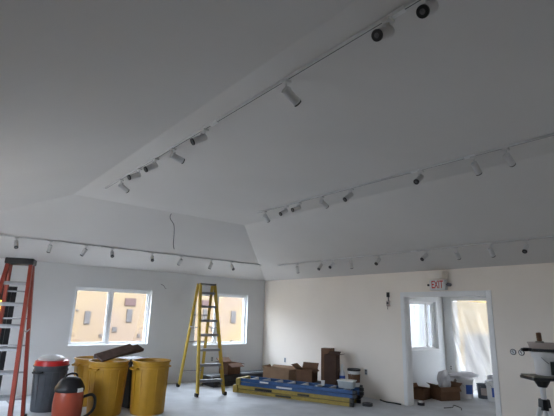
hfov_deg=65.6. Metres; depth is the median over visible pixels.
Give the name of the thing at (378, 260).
track spotlight
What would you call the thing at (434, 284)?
exit sign
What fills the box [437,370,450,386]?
bag
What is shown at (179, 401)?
floor
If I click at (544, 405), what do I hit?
tripod stand
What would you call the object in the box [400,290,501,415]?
trim
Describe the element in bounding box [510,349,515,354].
box
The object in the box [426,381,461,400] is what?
cardboard box
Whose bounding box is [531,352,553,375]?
bucket
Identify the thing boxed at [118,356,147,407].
bin
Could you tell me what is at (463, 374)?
bag
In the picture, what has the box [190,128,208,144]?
track spotlight
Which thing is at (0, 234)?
track
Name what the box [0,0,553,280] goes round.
ceiling
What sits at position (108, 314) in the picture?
window
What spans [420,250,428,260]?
track spotlight
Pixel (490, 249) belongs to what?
track spotlight
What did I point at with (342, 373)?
spray bottle
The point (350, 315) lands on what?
wall
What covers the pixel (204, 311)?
wall vent
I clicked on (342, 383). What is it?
tub
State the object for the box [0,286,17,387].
door
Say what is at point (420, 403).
tape roll
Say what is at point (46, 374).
waste bin
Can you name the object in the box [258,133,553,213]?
track
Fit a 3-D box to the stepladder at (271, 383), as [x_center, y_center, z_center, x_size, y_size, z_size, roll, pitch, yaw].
[0.416,3.723,8.987,2.720,0.140,0.500,-6,-16,27]
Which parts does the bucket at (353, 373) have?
lid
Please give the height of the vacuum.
0.726 m
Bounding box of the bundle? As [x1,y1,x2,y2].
[38,355,64,360]
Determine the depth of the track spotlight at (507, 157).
4.55 m
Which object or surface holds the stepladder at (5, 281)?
on the floor
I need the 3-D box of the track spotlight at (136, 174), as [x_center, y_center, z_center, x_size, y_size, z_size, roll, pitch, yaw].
[-1.825,-0.431,5.511,0.177,0.183,0.073,14,-19,-42]
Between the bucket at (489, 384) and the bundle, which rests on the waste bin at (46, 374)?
the bundle
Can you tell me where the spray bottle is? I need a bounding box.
[339,364,344,378]
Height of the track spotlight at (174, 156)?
0.149 m
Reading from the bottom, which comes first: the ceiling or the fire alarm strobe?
the fire alarm strobe
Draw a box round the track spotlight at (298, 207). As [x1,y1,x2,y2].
[291,202,301,211]
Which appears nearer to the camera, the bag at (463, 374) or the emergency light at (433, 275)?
the emergency light at (433, 275)
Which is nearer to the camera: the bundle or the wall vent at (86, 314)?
the bundle
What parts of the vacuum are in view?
carry handle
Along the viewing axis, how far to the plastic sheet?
10.15 m
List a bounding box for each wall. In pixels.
[0,258,264,395]
[262,263,553,415]
[409,297,446,387]
[442,297,480,381]
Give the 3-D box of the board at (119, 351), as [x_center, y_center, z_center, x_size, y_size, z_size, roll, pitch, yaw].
[-2.717,2.444,7.288,0.206,0.243,0.787,-5,-15,26]
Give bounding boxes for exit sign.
[427,280,451,289]
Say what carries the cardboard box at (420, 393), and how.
on the floor
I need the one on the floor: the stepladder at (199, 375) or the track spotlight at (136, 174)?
the stepladder at (199, 375)
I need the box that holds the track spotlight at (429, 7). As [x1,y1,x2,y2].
[416,0,438,18]
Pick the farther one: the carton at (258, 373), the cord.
the carton at (258, 373)
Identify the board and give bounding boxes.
[94,344,137,361]
[120,344,143,356]
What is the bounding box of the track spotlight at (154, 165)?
[143,158,158,171]
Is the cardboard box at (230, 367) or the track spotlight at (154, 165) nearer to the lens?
the track spotlight at (154, 165)
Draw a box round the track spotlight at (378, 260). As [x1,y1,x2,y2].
[374,255,380,264]
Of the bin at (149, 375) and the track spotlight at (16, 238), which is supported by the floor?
the bin at (149, 375)
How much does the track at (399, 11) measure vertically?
0.032 m
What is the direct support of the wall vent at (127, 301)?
attached to the neighbouring building at (128, 309)
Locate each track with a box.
[0,234,261,265]
[104,0,422,189]
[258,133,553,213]
[278,235,553,265]
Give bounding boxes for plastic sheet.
[451,301,492,389]
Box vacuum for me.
[51,372,96,415]
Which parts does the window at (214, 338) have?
sash, sill, sash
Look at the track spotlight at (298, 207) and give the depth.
6.95 m
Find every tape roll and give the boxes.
[362,402,372,406]
[417,401,424,405]
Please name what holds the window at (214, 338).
in the wall at (170, 309)
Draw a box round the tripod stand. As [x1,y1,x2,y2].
[520,373,553,415]
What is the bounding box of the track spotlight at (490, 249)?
[487,244,495,257]
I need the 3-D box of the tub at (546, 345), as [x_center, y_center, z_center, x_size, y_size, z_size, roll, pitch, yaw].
[2.059,1.032,3.349,0.204,0.120,0.204,13,-18,-38]
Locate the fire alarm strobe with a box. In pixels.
[386,292,390,308]
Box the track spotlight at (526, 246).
[522,240,529,253]
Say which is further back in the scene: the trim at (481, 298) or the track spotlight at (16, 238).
the trim at (481, 298)
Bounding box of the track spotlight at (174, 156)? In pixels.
[169,147,184,163]
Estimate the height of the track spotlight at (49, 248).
0.218 m
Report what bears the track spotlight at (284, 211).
attached to the track at (551, 134)
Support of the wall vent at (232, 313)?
attached to the neighbouring building at (128, 309)
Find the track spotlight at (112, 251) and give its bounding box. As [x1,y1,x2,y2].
[110,248,113,257]
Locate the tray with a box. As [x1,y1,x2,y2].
[520,373,553,381]
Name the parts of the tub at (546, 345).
handle, wooden handle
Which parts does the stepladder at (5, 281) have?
rail, rail, rail, rail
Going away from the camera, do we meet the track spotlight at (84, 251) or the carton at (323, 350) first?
the track spotlight at (84, 251)
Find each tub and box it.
[337,379,356,388]
[527,332,553,348]
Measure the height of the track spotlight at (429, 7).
0.205 m
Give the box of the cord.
[380,399,400,404]
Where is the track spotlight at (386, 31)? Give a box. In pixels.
[371,16,394,41]
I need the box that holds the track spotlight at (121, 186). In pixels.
[118,179,128,192]
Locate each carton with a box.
[203,370,262,380]
[203,380,235,387]
[321,348,334,379]
[324,351,342,384]
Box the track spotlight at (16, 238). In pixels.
[14,237,18,248]
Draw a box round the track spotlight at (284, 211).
[279,205,288,215]
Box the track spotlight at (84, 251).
[80,245,87,255]
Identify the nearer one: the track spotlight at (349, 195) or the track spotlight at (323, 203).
the track spotlight at (349, 195)
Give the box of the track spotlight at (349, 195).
[343,188,353,201]
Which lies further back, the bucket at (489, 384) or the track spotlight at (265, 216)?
the bucket at (489, 384)
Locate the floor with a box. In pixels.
[0,381,495,415]
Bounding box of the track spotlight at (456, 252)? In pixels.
[454,247,460,259]
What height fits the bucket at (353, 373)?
0.350 m
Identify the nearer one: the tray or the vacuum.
the tray
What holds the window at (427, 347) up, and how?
in the wall at (426, 364)
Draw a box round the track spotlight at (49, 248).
[46,241,52,252]
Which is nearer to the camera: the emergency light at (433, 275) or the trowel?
the trowel
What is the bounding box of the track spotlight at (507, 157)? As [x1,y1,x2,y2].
[502,147,515,166]
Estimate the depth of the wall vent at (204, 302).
17.87 m
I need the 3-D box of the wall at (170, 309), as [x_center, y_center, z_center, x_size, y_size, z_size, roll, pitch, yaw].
[-3.824,2.653,9.647,9.094,2.600,0.160,13,-18,-38]
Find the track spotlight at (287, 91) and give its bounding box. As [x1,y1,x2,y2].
[281,78,300,106]
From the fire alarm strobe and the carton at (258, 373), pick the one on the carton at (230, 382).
the carton at (258, 373)
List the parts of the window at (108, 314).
sash, sill, sash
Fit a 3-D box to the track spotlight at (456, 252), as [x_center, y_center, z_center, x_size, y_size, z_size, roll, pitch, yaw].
[3.068,0.777,7.309,0.073,0.205,0.167,-11,-19,42]
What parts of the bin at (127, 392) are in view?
lid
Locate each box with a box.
[216,357,243,374]
[262,364,295,380]
[291,362,318,382]
[413,383,430,400]
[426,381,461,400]
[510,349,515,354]
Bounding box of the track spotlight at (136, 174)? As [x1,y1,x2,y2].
[127,168,141,179]
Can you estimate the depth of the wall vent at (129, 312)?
15.80 m
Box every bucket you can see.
[347,368,360,386]
[456,379,473,398]
[476,383,487,398]
[485,380,494,401]
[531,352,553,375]
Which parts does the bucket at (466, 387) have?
lid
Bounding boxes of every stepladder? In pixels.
[0,257,36,415]
[176,283,226,396]
[233,384,360,406]
[236,376,363,398]
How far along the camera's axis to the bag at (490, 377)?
9.23 m
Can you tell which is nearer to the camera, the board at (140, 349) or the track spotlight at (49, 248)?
the board at (140, 349)
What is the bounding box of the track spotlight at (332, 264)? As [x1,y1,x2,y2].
[329,260,334,268]
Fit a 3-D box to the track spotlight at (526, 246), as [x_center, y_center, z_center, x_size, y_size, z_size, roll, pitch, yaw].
[3.703,0.577,6.407,0.160,0.212,0.072,13,-18,-38]
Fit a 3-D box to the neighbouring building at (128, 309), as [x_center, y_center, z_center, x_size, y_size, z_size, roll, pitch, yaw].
[-7.691,4.154,17.189,23.400,3.350,5.450,13,-18,-38]
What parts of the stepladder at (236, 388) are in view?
rail, rail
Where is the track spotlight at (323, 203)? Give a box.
[319,196,328,208]
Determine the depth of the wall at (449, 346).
10.70 m
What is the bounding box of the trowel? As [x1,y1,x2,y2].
[521,347,553,351]
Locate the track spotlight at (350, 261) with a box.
[349,258,352,268]
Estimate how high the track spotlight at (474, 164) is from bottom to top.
0.201 m
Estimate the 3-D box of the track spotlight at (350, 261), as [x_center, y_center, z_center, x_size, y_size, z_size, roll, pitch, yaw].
[1.565,1.174,9.073,0.077,0.219,0.159,-5,-15,24]
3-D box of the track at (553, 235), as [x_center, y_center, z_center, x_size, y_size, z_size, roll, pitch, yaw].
[3.001,0.669,7.348,0.038,0.032,9.360,13,-18,-38]
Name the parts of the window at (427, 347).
sash, sill, sash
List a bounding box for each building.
[71,290,242,341]
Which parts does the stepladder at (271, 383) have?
rail, rail, rail, rail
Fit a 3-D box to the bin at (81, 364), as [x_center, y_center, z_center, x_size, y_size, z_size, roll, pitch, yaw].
[-3.431,3.156,7.877,0.620,0.800,0.620,5,-14,-11]
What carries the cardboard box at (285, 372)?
on the floor
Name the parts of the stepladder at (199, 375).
rail, rail, rail, rail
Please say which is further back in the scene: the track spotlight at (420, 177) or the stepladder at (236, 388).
the stepladder at (236, 388)
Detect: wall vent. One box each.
[83,311,90,323]
[124,298,135,305]
[126,309,132,321]
[202,300,208,305]
[202,309,206,319]
[230,311,235,322]
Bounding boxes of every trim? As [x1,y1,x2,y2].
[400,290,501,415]
[450,297,485,358]
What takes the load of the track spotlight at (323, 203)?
attached to the track at (551, 134)
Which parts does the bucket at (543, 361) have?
lid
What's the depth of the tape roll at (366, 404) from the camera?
8.28 m
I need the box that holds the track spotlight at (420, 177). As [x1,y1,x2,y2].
[413,170,423,184]
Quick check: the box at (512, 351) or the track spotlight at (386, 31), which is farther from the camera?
the box at (512, 351)
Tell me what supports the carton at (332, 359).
on the carton
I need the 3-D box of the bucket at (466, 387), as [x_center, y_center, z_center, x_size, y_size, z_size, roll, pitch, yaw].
[4.175,3.989,9.536,0.370,0.400,0.367,13,-18,-38]
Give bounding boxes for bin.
[30,359,69,412]
[72,356,93,406]
[86,358,129,415]
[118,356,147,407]
[129,358,170,415]
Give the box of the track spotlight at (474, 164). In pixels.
[470,156,481,175]
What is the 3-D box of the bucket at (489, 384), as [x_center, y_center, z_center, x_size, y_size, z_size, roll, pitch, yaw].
[4.668,3.923,9.210,0.370,0.400,0.367,13,-18,-38]
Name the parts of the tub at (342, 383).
lid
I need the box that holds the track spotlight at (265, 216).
[263,211,269,222]
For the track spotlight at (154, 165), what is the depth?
5.11 m
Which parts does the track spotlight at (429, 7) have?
bulb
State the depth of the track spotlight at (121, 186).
6.05 m
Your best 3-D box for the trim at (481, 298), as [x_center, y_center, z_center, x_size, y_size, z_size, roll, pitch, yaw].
[4.979,3.155,9.801,0.020,2.190,2.020,13,-18,-38]
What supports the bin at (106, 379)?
on the floor
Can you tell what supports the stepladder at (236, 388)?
on the floor
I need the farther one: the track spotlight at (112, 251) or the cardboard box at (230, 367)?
the cardboard box at (230, 367)
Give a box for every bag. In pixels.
[437,370,450,386]
[448,371,477,378]
[487,375,492,381]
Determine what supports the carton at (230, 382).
on the floor
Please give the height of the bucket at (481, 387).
0.300 m
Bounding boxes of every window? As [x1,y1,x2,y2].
[68,287,150,346]
[193,293,246,345]
[410,301,438,350]
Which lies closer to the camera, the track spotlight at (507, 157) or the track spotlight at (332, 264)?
the track spotlight at (507, 157)
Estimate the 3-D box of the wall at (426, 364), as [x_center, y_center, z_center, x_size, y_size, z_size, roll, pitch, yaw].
[3.275,2.982,10.155,2.600,2.600,0.160,13,-18,-38]
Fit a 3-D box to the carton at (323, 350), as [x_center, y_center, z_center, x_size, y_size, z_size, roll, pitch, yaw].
[1.137,3.509,9.620,0.240,0.722,0.220,-6,-16,27]
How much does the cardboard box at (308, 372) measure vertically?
0.383 m
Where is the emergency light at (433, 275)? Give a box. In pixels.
[426,271,447,279]

